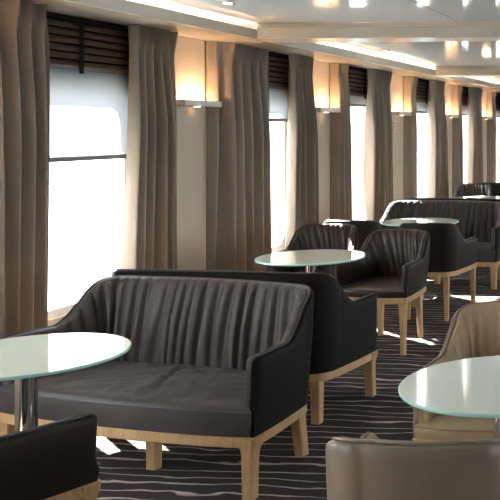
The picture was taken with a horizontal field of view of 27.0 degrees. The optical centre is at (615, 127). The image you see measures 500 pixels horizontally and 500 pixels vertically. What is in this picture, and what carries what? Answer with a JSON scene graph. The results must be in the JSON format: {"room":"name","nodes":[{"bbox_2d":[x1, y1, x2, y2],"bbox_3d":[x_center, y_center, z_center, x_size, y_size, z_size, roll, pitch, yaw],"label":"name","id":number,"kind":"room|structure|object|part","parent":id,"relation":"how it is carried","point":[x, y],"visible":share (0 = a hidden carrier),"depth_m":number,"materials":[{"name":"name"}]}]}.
{"room":"ship interior","nodes":[
{"label":"ship interior","id":0,"kind":"room"},
{"bbox_2d":[48,41,486,325],"bbox_3d":[-3.055,0.400,10.996,0.140,2.440,26.600,0,0,5],"label":"wall","id":1,"kind":"structure","parent":0,"point":[54,320],"depth_m":9.72,"materials":[{"name":"beige paint"}]},
{"bbox_2d":[0,0,49,338],"bbox_3d":[-3.292,0.456,4.909,0.225,2.304,0.474,0,0,25],"label":"curtain","id":2,"kind":"object","parent":1,"relation":"hanging from","point":[24,36],"visible":0.79,"depth_m":4.95,"materials":[{"name":"beige fabric"}]},
{"bbox_2d":[48,159,125,318],"bbox_3d":[-3.513,0.435,5.636,0.090,1.470,1.340,0,0,5],"label":"window","id":3,"kind":"structure","parent":1,"relation":"in","point":[118,165],"depth_m":6.25,"materials":[{"name":"white glass"}]},
{"bbox_2d":[46,12,128,74],"bbox_3d":[-3.398,-0.519,5.585,0.052,0.353,1.299,0,0,5],"label":"blind","id":4,"kind":"object","parent":1,"relation":"attached to","point":[75,43],"visible":0.46,"depth_m":5.76,"materials":[{"name":"black wood"}]},
{"bbox_3d":[-3.401,-0.376,5.576,0.040,0.022,1.280,0,0,5],"label":"rail","id":5,"kind":"part","parent":4,"relation":"part of","materials":[{"name":"brown wood"}]},
{"bbox_2d":[50,37,128,162],"bbox_3d":[-3.428,-0.234,5.598,0.009,0.889,1.388,0,0,5],"label":"roller","id":6,"kind":"object","parent":1,"relation":"attached to","point":[89,110],"visible":0.21,"depth_m":5.81,"materials":[{"name":"white fabric"}]},
{"bbox_2d":[120,25,177,269],"bbox_3d":[-3.251,0.456,6.309,0.192,2.304,0.615,0,0,5],"label":"curtain","id":7,"kind":"object","parent":1,"relation":"hanging from","point":[149,235],"visible":0.72,"depth_m":6.25,"materials":[{"name":"beige fabric"}]},
{"bbox_2d":[175,36,204,269],"bbox_3d":[-3.318,0.460,6.879,0.030,2.320,0.600,0,0,5],"label":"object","id":8,"kind":"structure","parent":1,"relation":"attached to","point":[189,52],"depth_m":6.96,"materials":[{"name":"beige paint"}]},
{"bbox_2d":[176,99,221,106],"bbox_3d":[-3.242,-0.188,6.973,0.105,0.051,0.530,0,0,5],"label":"wall sconce","id":9,"kind":"object","parent":1,"relation":"attached to","point":[180,102],"visible":0.87,"depth_m":6.90,"materials":[{"name":"silver metal"}]},
{"bbox_2d":[206,41,271,270],"bbox_3d":[-3.151,0.456,7.652,0.165,2.304,0.957,0,0,5],"label":"curtain","id":10,"kind":"object","parent":1,"relation":"hanging from","point":[238,148],"visible":0.83,"depth_m":7.50,"materials":[{"name":"beige fabric"}]},
{"bbox_2d":[20,0,499,92],"bbox_3d":[-2.736,-0.710,10.969,0.500,0.020,26.600,0,0,5],"label":"trim","id":11,"kind":"structure","parent":1,"relation":"attached to","point":[55,6],"depth_m":6.81,"materials":[{"name":"paint"}]},
{"bbox_2d":[268,52,289,89],"bbox_3d":[-3.190,-0.519,8.042,0.052,0.353,1.299,0,0,5],"label":"blind","id":12,"kind":"object","parent":1,"relation":"attached to","point":[278,64],"visible":0.13,"depth_m":8.42,"materials":[{"name":"black wood"}]},
{"bbox_3d":[-3.193,-0.376,8.032,0.040,0.022,1.280,0,0,5],"label":"rail","id":13,"kind":"part","parent":12,"relation":"part of","materials":[{"name":"brown wood"}]},
{"bbox_2d":[272,122,286,251],"bbox_3d":[-3.305,0.435,8.092,0.090,1.470,1.340,0,0,5],"label":"window","id":14,"kind":"structure","parent":1,"relation":"in","point":[278,243],"depth_m":8.71,"materials":[{"name":"white"}]},
{"bbox_2d":[269,58,289,121],"bbox_3d":[-3.221,-0.369,8.055,0.009,0.619,1.388,0,0,5],"label":"roller","id":15,"kind":"object","parent":1,"relation":"attached to","point":[278,98],"visible":0.02,"depth_m":8.49,"materials":[{"name":"white fabric"}]},
{"bbox_2d":[63,0,499,88],"bbox_3d":[-2.497,-0.734,10.949,0.029,0.076,26.600,0,0,5],"label":"trim","id":16,"kind":"structure","parent":1,"relation":"attached to","point":[124,6],"depth_m":6.59,"materials":[{"name":"white paint"}]},
{"bbox_2d":[285,54,318,249],"bbox_3d":[-3.042,0.456,8.704,0.206,2.304,0.559,0,0,5],"label":"curtain","id":17,"kind":"object","parent":1,"relation":"hanging from","point":[302,180],"visible":0.7,"depth_m":8.64,"materials":[{"name":"beige fabric"}]},
{"bbox_2d":[313,60,328,222],"bbox_3d":[-3.110,0.460,9.335,0.030,2.320,0.600,0,0,5],"label":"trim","id":18,"kind":"structure","parent":1,"relation":"attached to","point":[320,68],"depth_m":9.46,"materials":[{"name":"beige paint"}]},
{"bbox_2d":[316,107,340,112],"bbox_3d":[-3.034,-0.188,9.429,0.105,0.051,0.530,0,0,5],"label":"wall sconce","id":19,"kind":"object","parent":1,"relation":"attached to","point":[318,109],"visible":0.88,"depth_m":9.38,"materials":[{"name":"silver metal"}]},
{"bbox_2d":[330,63,351,219],"bbox_3d":[-2.972,0.456,9.783,0.117,2.304,0.336,0,0,14],"label":"curtain","id":20,"kind":"object","parent":1,"relation":"hanging from","point":[340,123],"visible":0.74,"depth_m":9.73,"materials":[{"name":"beige fabric"}]},
{"bbox_2d":[348,66,367,98],"bbox_3d":[-2.983,-0.519,10.498,0.052,0.353,1.299,0,0,5],"label":"blind","id":21,"kind":"object","parent":1,"relation":"attached to","point":[358,79],"visible":0.3,"depth_m":10.43,"materials":[{"name":"black wood"}]},
{"bbox_3d":[-2.986,-0.376,10.489,0.040,0.022,1.280,0,0,5],"label":"rail","id":22,"kind":"part","parent":21,"relation":"part of","materials":[{"name":"brown wood"}]},
{"bbox_2d":[350,96,366,106],"bbox_3d":[-3.013,-0.465,10.511,0.009,0.429,1.388,0,0,5],"label":"roller","id":23,"kind":"object","parent":1,"relation":"attached to","point":[354,101],"visible":0.1,"depth_m":10.51,"materials":[{"name":"white fabric"}]},
{"bbox_2d":[363,69,392,221],"bbox_3d":[-2.844,0.456,10.892,0.190,2.304,0.828,0,0,2],"label":"curtain","id":24,"kind":"object","parent":1,"relation":"hanging from","point":[378,132],"visible":0.81,"depth_m":10.71,"materials":[{"name":"beige fabric"}]},
{"bbox_2d":[393,120,395,131],"bbox_3d":[-2.888,-0.028,11.740,0.008,0.155,0.090,0,0,5],"label":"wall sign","id":25,"kind":"object","parent":1,"relation":"attached to","point":[394,121],"visible":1,"depth_m":11.73,"materials":[{"name":"beige"}]},
{"bbox_2d":[390,74,402,200],"bbox_3d":[-2.902,0.460,11.791,0.030,2.320,0.600,0,0,5],"label":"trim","id":26,"kind":"structure","parent":1,"relation":"attached to","point":[396,86],"depth_m":11.87,"materials":[{"name":"beige paint"}]},
{"bbox_2d":[392,112,411,115],"bbox_3d":[-2.827,-0.188,11.885,0.105,0.051,0.530,0,0,5],"label":"wall sconce","id":27,"kind":"object","parent":1,"relation":"attached to","point":[393,113],"visible":0.88,"depth_m":11.83,"materials":[{"name":"silver metal"}]},
{"bbox_2d":[403,76,418,198],"bbox_3d":[-2.761,0.456,12.248,0.127,2.304,0.362,0,0,12],"label":"curtain","id":28,"kind":"object","parent":1,"relation":"hanging from","point":[410,82],"visible":0.8,"depth_m":12.12,"materials":[{"name":"beige fabric"}]},
{"bbox_2d":[416,102,427,113],"bbox_3d":[-2.806,-0.445,12.967,0.009,0.469,1.388,0,0,5],"label":"roller","id":29,"kind":"object","parent":1,"relation":"attached to","point":[421,107],"visible":0.12,"depth_m":13.02,"materials":[{"name":"white fabric"}]},
{"bbox_2d":[416,79,428,103],"bbox_3d":[-2.775,-0.519,12.954,0.052,0.353,1.299,0,0,5],"label":"blind","id":30,"kind":"object","parent":1,"relation":"attached to","point":[422,85],"visible":0.31,"depth_m":12.91,"materials":[{"name":"black wood"}]},
{"bbox_2d":[425,114,427,197],"bbox_3d":[-2.890,0.435,13.005,0.090,1.470,1.340,0,0,5],"label":"window","id":31,"kind":"structure","parent":1,"relation":"in","point":[426,115],"depth_m":13.63,"materials":[{"name":"white glass"}]},
{"bbox_2d":[427,80,448,197],"bbox_3d":[-2.649,0.456,13.335,0.209,2.304,0.736,0,0,5],"label":"curtain","id":32,"kind":"object","parent":1,"relation":"hanging from","point":[437,137],"visible":0.79,"depth_m":13.09,"materials":[{"name":"beige fabric"}]},
{"bbox_2d":[444,84,451,197],"bbox_3d":[-2.695,0.460,14.248,0.030,2.320,0.600,0,0,5],"label":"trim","id":33,"kind":"structure","parent":1,"relation":"attached to","point":[448,88],"depth_m":14.41,"materials":[{"name":"beige paint"}]},
{"bbox_2d":[446,114,458,117],"bbox_3d":[-2.619,-0.188,14.341,0.105,0.051,0.530,0,0,5],"label":"wall sconce","id":34,"kind":"object","parent":1,"relation":"attached to","point":[447,115],"visible":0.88,"depth_m":14.14,"materials":[{"name":"silver metal"}]},
{"bbox_2d":[452,85,462,197],"bbox_3d":[-2.560,0.456,14.664,0.125,2.304,0.292,0,0,15],"label":"curtain","id":35,"kind":"object","parent":1,"relation":"hanging from","point":[457,123],"visible":0.7,"depth_m":14.57,"materials":[{"name":"beige fabric"}]},
{"bbox_2d":[461,87,467,106],"bbox_3d":[-2.568,-0.519,15.410,0.052,0.353,1.299,0,0,5],"label":"blind","id":36,"kind":"object","parent":1,"relation":"attached to","point":[464,96],"visible":0.28,"depth_m":15.32,"materials":[{"name":"black"}]},
{"bbox_2d":[462,106,466,115],"bbox_3d":[-2.598,-0.445,15.424,0.009,0.469,1.388,0,0,5],"label":"roller","id":37,"kind":"object","parent":1,"relation":"attached to","point":[464,109],"visible":0.12,"depth_m":15.42,"materials":[{"name":"white fabric"}]},
{"bbox_2d":[466,116,466,183],"bbox_3d":[-2.683,0.435,15.461,0.090,1.470,1.340,0,0,5],"label":"window","id":38,"kind":"structure","parent":1,"relation":"in","point":[466,116],"depth_m":16.08,"materials":[{"name":"white glass"}]},
{"bbox_2d":[467,87,482,182],"bbox_3d":[-2.454,0.456,15.701,0.198,2.304,0.942,0,0,5],"label":"curtain","id":39,"kind":"object","parent":1,"relation":"hanging from","point":[474,99],"visible":0.73,"depth_m":15.41,"materials":[{"name":"beige fabric"}]},
{"bbox_2d":[482,90,485,181],"bbox_3d":[-2.487,0.460,16.704,0.030,2.320,0.600,0,0,5],"label":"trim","id":40,"kind":"structure","parent":1,"relation":"attached to","point":[483,92],"depth_m":16.84,"materials":[{"name":"beige paint"}]},
{"bbox_2d":[487,91,495,181],"bbox_3d":[-2.346,0.456,17.170,0.122,2.304,0.373,0,0,12],"label":"curtain","id":41,"kind":"object","parent":1,"relation":"hanging from","point":[491,95],"visible":0.74,"depth_m":17.03,"materials":[{"name":"beige fabric"}]},
{"bbox_2d":[495,93,499,110],"bbox_3d":[-2.360,-0.519,17.867,0.052,0.353,1.299,0,0,5],"label":"blind","id":42,"kind":"object","parent":1,"relation":"attached to","point":[497,99],"visible":0.47,"depth_m":17.93,"materials":[{"name":"black"}]},
{"bbox_2d":[496,117,499,181],"bbox_3d":[-2.475,0.435,17.917,0.090,1.470,1.340,0,0,5],"label":"window","id":43,"kind":"structure","parent":1,"relation":"in","point":[497,119],"depth_m":18.54,"materials":[{"name":"white glass"}]},
{"bbox_2d":[496,110,499,117],"bbox_3d":[-2.390,-0.445,17.880,0.009,0.469,1.388,0,0,5],"label":"roller","id":44,"kind":"object","parent":1,"relation":"attached to","point":[497,111],"visible":0.13,"depth_m":18.08,"materials":[{"name":"white fabric"}]},
{"bbox_2d":[498,123,499,181],"bbox_3d":[-2.225,0.456,18.230,0.191,2.304,0.810,0,0,1],"label":"curtain","id":45,"kind":"object","parent":1,"relation":"hanging from","point":[499,123],"visible":0.58,"depth_m":17.85,"materials":[{"name":"beige fabric"}]},
{"bbox_2d":[96,267,499,499],"bbox_3d":[1.150,1.660,10.641,8.580,0.080,26.600,0,0,5],"label":"floor","id":46,"kind":"structure","parent":0,"point":[187,472],"depth_m":4.65,"materials":[{"name":"carpet"}]},
{"bbox_2d":[0,412,100,499],"bbox_3d":[-2.171,1.206,2.946,0.632,0.828,0.701,0,0,24],"label":"armchair","id":47,"kind":"object","parent":46,"relation":"on","point":[56,460],"visible":1,"depth_m":2.95,"materials":[{"name":"brown leather"}]},
{"bbox_3d":[-2.162,1.231,2.964,0.602,0.042,0.655,0,0,24],"label":"wood rail","id":48,"kind":"part","parent":47,"relation":"part of","materials":[{"name":"brown wood"}]},
{"bbox_3d":[-1.819,1.417,3.083,0.075,0.406,0.075,0,0,24],"label":"leg","id":49,"kind":"part","parent":47,"relation":"part of","materials":[{"name":"brown wood"}]},
{"bbox_2d":[0,333,131,431],"bbox_3d":[-2.325,1.255,3.548,0.732,0.730,0.732,0,0,5],"label":"round table","id":50,"kind":"object","parent":46,"relation":"on","point":[24,359],"visible":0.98,"depth_m":3.52,"materials":[{"name":"white glass"}]},
{"bbox_3d":[-2.325,0.896,3.548,0.732,0.013,0.732,0,0,5],"label":"glass","id":51,"kind":"part","parent":50,"relation":"part of","materials":[{"name":"white glass"}]},
{"bbox_2d":[0,275,313,499],"bbox_3d":[-2.179,1.200,4.371,1.434,0.839,0.691,0,0,15],"label":"loveseat","id":52,"kind":"object","parent":46,"relation":"on","point":[210,362],"visible":0.84,"depth_m":4.36,"materials":[{"name":"brown leather"},{"name":"dark brown leather"},{"name":"oak"}]},
{"bbox_3d":[-2.890,1.486,4.287,0.087,0.268,0.087,0,0,15],"label":"leg","id":53,"kind":"part","parent":52,"relation":"part of","materials":[{"name":"brown wood"}]},
{"bbox_2d":[0,361,250,437],"bbox_3d":[-2.192,1.270,4.323,1.388,0.155,0.582,0,0,15],"label":"seat cushion","id":54,"kind":"object","parent":52,"relation":"on","point":[158,399],"depth_m":4.11,"materials":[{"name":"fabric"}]},
{"bbox_3d":[-2.185,1.371,4.352,1.401,0.045,0.645,0,0,15],"label":"wood rail","id":55,"kind":"part","parent":52,"relation":"part of","materials":[{"name":"brown wood"}]},
{"bbox_3d":[-2.201,1.486,4.288,0.087,0.268,0.087,0,0,15],"label":"leg","id":56,"kind":"part","parent":52,"relation":"part of","materials":[{"name":"brown wood"}]},
{"bbox_3d":[-1.603,1.486,3.946,0.087,0.268,0.087,0,0,15],"label":"leg","id":57,"kind":"part","parent":52,"relation":"part of","materials":[{"name":"brown wood"}]},
{"bbox_3d":[-1.570,1.486,4.451,0.069,0.268,0.081,0,0,15],"label":"leg","id":58,"kind":"part","parent":52,"relation":"part of","materials":[{"name":"brown wood"}]},
{"bbox_2d":[111,268,377,424],"bbox_3d":[-2.185,1.200,5.260,1.434,0.839,0.691,0,0,7],"label":"loveseat","id":59,"kind":"object","parent":46,"relation":"on","point":[344,338],"visible":0.37,"depth_m":4.97,"materials":[{"name":"brown leather"},{"name":"dark brown leather"},{"name":"oak"}]},
{"bbox_3d":[-1.649,1.486,4.960,0.069,0.268,0.081,0,0,7],"label":"leg","id":60,"kind":"part","parent":59,"relation":"part of","materials":[{"name":"brown wood"}]},
{"bbox_3d":[-2.182,1.371,5.279,1.401,0.045,0.645,0,0,7],"label":"wood rail","id":61,"kind":"part","parent":59,"relation":"part of","materials":[{"name":"brown wood"}]},
{"bbox_3d":[-1.492,1.486,5.442,0.087,0.268,0.087,0,0,7],"label":"leg","id":62,"kind":"part","parent":59,"relation":"part of","materials":[{"name":"brown wood"}]},
{"bbox_2d":[254,249,365,271],"bbox_3d":[-2.112,1.255,6.240,0.732,0.730,0.732,0,0,5],"label":"round table","id":63,"kind":"object","parent":46,"relation":"on","point":[310,259],"visible":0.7,"depth_m":6.19,"materials":[{"name":"white glass"}]},
{"bbox_2d":[267,223,357,273],"bbox_3d":[-2.366,1.206,7.157,0.632,0.828,0.701,0,0,-1],"label":"armchair","id":64,"kind":"object","parent":46,"relation":"on","point":[340,236],"visible":0.32,"depth_m":7.40,"materials":[{"name":"brown leather"}]},
{"bbox_2d":[297,268,328,273],"bbox_3d":[-2.365,1.171,7.113,0.588,0.075,0.602,0,0,-1],"label":"seat cushion","id":65,"kind":"object","parent":64,"relation":"on","point":[323,270],"depth_m":7.22,"materials":[{"name":"brown leather"}]},
{"bbox_2d":[323,220,382,250],"bbox_3d":[-2.288,1.206,8.079,0.632,0.828,0.701,0,0,5],"label":"armchair","id":66,"kind":"object","parent":46,"relation":"on","point":[365,227],"visible":0.06,"depth_m":7.75,"materials":[{"name":"brown leather"}]},
{"bbox_2d":[329,229,429,355],"bbox_3d":[-1.727,1.206,6.752,0.632,0.828,0.701,0,0,12],"label":"armchair","id":67,"kind":"object","parent":46,"relation":"on","point":[394,267],"visible":0.93,"depth_m":6.83,"materials":[{"name":"black leather"}]},
{"bbox_2d":[340,276,404,297],"bbox_3d":[-1.736,1.171,6.709,0.588,0.075,0.602,0,0,12],"label":"seat cushion","id":68,"kind":"object","parent":67,"relation":"on","point":[353,286],"depth_m":6.50,"materials":[{"name":"brown leather"}]},
{"bbox_3d":[-1.831,1.417,7.016,0.056,0.406,0.068,0,0,12],"label":"leg","id":69,"kind":"part","parent":67,"relation":"part of","materials":[{"name":"brown wood"}]},
{"bbox_3d":[-1.732,1.231,6.733,0.602,0.042,0.655,0,0,12],"label":"wood rail","id":70,"kind":"part","parent":67,"relation":"part of","materials":[{"name":"brown wood"}]},
{"bbox_3d":[-1.522,1.417,6.435,0.075,0.406,0.075,0,0,12],"label":"leg","id":71,"kind":"part","parent":67,"relation":"part of","materials":[{"name":"brown wood"}]},
{"bbox_3d":[-1.526,1.417,6.952,0.056,0.406,0.068,0,0,12],"label":"leg","id":72,"kind":"part","parent":67,"relation":"part of","materials":[{"name":"brown wood"}]},
{"bbox_2d":[326,432,499,499],"bbox_3d":[-0.506,1.206,2.599,0.632,0.828,0.701,0,0,2],"label":"armchair","id":73,"kind":"object","parent":46,"relation":"on","point":[366,467],"visible":1,"depth_m":2.27,"materials":[{"name":"beige leather"}]},
{"bbox_2d":[381,218,458,300],"bbox_3d":[-1.869,1.255,8.588,0.732,0.730,0.732,0,0,5],"label":"round table","id":74,"kind":"object","parent":46,"relation":"on","point":[393,222],"visible":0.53,"depth_m":8.57,"materials":[{"name":"white glass"}]},
{"bbox_3d":[-1.869,0.896,8.588,0.732,0.013,0.732,0,0,5],"label":"glass","id":75,"kind":"part","parent":74,"relation":"part of","materials":[{"name":"white glass"}]},
{"bbox_3d":[-1.869,1.607,8.588,0.320,0.026,0.320,0,0,5],"label":"plate","id":76,"kind":"part","parent":74,"relation":"part of","materials":[{"name":"silver metal"}]},
{"bbox_2d":[399,223,477,320],"bbox_3d":[-1.575,1.206,7.848,0.632,0.828,0.701,0,0,4],"label":"armchair","id":77,"kind":"object","parent":46,"relation":"on","point":[450,255],"visible":0.56,"depth_m":7.57,"materials":[{"name":"brown leather"}]},
{"bbox_3d":[-1.746,1.417,7.622,0.056,0.406,0.068,0,0,4],"label":"leg","id":78,"kind":"part","parent":77,"relation":"part of","materials":[{"name":"brown wood"}]},
{"bbox_3d":[-1.435,1.417,7.601,0.056,0.406,0.068,0,0,4],"label":"leg","id":79,"kind":"part","parent":77,"relation":"part of","materials":[{"name":"brown wood"}]},
{"bbox_3d":[-1.573,1.231,7.867,0.602,0.042,0.655,0,0,4],"label":"wood rail","id":80,"kind":"part","parent":77,"relation":"part of","materials":[{"name":"brown wood"}]},
{"bbox_3d":[-1.291,1.417,8.098,0.075,0.406,0.075,0,0,4],"label":"leg","id":81,"kind":"part","parent":77,"relation":"part of","materials":[{"name":"brown wood"}]},
{"bbox_2d":[378,200,499,289],"bbox_3d":[-1.842,1.200,9.431,1.434,0.839,0.691,0,0,10],"label":"loveseat","id":82,"kind":"object","parent":46,"relation":"on","point":[480,219],"visible":0.48,"depth_m":9.62,"materials":[{"name":"black leather"},{"name":"dark grey leather"},{"name":"oak"}]},
{"bbox_3d":[-1.857,1.486,9.347,0.087,0.268,0.087,0,0,10],"label":"leg","id":83,"kind":"part","parent":82,"relation":"part of","materials":[{"name":"brown wood"}]},
{"bbox_2d":[477,242,494,261],"bbox_3d":[-1.851,1.270,9.383,1.388,0.155,0.582,0,0,10],"label":"seat cushion","id":84,"kind":"object","parent":82,"relation":"on","point":[485,250],"depth_m":9.03,"materials":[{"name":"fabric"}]},
{"bbox_3d":[-1.846,1.371,9.412,1.401,0.045,0.645,0,0,10],"label":"wood rail","id":85,"kind":"part","parent":82,"relation":"part of","materials":[{"name":"brown wood"}]},
{"bbox_3d":[-1.231,1.486,9.058,0.087,0.268,0.087,0,0,10],"label":"leg","id":86,"kind":"part","parent":82,"relation":"part of","materials":[{"name":"brown wood"}]},
{"bbox_3d":[-1.242,1.486,9.565,0.069,0.268,0.081,0,0,10],"label":"leg","id":87,"kind":"part","parent":82,"relation":"part of","materials":[{"name":"brown wood"}]},
{"bbox_2d":[398,356,499,437],"bbox_3d":[-0.390,1.255,3.164,0.732,0.730,0.732,0,0,5],"label":"round table","id":88,"kind":"object","parent":46,"relation":"on","point":[469,387],"visible":0.98,"depth_m":3.08,"materials":[{"name":"white glass"}]},
{"bbox_2d":[402,198,499,200],"bbox_3d":[-1.754,1.200,10.362,1.434,0.839,0.691,0,0,8],"label":"loveseat","id":89,"kind":"object","parent":46,"relation":"on","point":[473,199],"visible":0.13,"depth_m":10.03,"materials":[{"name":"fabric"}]},
{"bbox_2d":[412,301,499,440],"bbox_3d":[-0.482,1.206,3.797,0.632,0.828,0.701,0,0,2],"label":"armchair","id":90,"kind":"object","parent":46,"relation":"on","point":[474,329],"visible":0.41,"depth_m":3.92,"materials":[{"name":"beige leather"}]},
{"bbox_3d":[-0.483,1.231,3.777,0.602,0.042,0.655,0,0,2],"label":"wood rail","id":91,"kind":"part","parent":90,"relation":"part of","materials":[{"name":"brown wood"}]},
{"bbox_2d":[414,414,493,440],"bbox_3d":[-0.484,1.171,3.753,0.588,0.075,0.602,0,0,2],"label":"seat cushion","id":92,"kind":"object","parent":90,"relation":"on","point":[427,427],"depth_m":3.49,"materials":[{"name":"beige leather"}]},
{"bbox_2d":[453,183,492,197],"bbox_3d":[-2.000,1.206,12.566,0.632,0.828,0.701,0,0,-3],"label":"armchair","id":93,"kind":"object","parent":46,"relation":"on","point":[469,189],"visible":0.16,"depth_m":12.82,"materials":[{"name":"black leather"}]},
{"bbox_2d":[456,196,499,198],"bbox_3d":[-1.702,1.255,11.444,0.732,0.730,0.732,0,0,5],"label":"round table","id":94,"kind":"object","parent":46,"relation":"on","point":[488,197],"visible":0.24,"depth_m":11.53,"materials":[{"name":"white glass"}]},
{"bbox_2d":[478,182,499,195],"bbox_3d":[-1.804,1.206,13.447,0.632,0.828,0.701,0,0,5],"label":"armchair","id":95,"kind":"object","parent":46,"relation":"on","point":[496,185],"visible":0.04,"depth_m":13.11,"materials":[{"name":"brown leather"}]},
{"bbox_2d":[129,0,499,83],"bbox_3d":[1.150,-0.860,10.641,8.580,0.080,26.600,0,0,5],"label":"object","id":96,"kind":"structure","parent":0,"point":[245,13],"depth_m":6.62,"materials":[{"name":"white paint"}]},
{"bbox_2d":[219,2,235,4],"bbox_3d":[-2.543,-0.817,5.895,0.100,0.008,0.100,0,0,5],"label":"recessed light","id":97,"kind":"object","parent":96,"relation":"in","point":[224,3],"visible":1,"depth_m":5.89,"materials":[{"name":"white"}]},
{"bbox_2d":[257,21,499,42],"bbox_3d":[1.085,-0.758,6.882,7.796,0.123,0.342,0,0,5],"label":"ceiling beam","id":98,"kind":"structure","parent":96,"relation":"attached to","point":[445,31],"depth_m":6.98,"materials":[{"name":"white paint"}]},
{"bbox_2d":[412,0,458,21],"bbox_3d":[-0.883,-0.820,10.813,0.009,0.004,26.600,0,0,5],"label":"trim","id":99,"kind":"structure","parent":96,"relation":"attached to","point":[412,0],"depth_m":6.24,"materials":[{"name":"grey"}]},
{"bbox_2d":[436,66,499,76],"bbox_3d":[1.500,-0.758,11.794,7.796,0.123,0.342,0,0,5],"label":"trim","id":100,"kind":"structure","parent":96,"relation":"attached to","point":[442,71],"depth_m":11.93,"materials":[{"name":"white paint"}]},
{"label":"outside","id":101,"kind":"structure","parent":0,"visible":0},
{"bbox_2d":[48,183,465,306],"bbox_3d":[-4.704,1.795,11.136,3.150,0.150,38.600,0,0,5],"label":"deck","id":102,"kind":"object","parent":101,"point":[65,290],"depth_m":9.89,"materials":[{"name":"paint"}]},
{"bbox_2d":[48,148,465,282],"bbox_3d":[-6.224,1.185,11.264,0.180,1.070,38.600,0,0,5],"label":"window","id":103,"kind":"structure","parent":102,"relation":"on","point":[80,214],"depth_m":10.59,"materials":[{"name":"glass"}]},
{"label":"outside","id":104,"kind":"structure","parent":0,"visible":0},
{"bbox_2d":[49,139,465,184],"bbox_3d":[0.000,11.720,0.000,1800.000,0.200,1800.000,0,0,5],"label":"sea","id":105,"kind":"structure","parent":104,"point":[70,172],"depth_m":258.25,"materials":[{"name":"white"}]}
]}

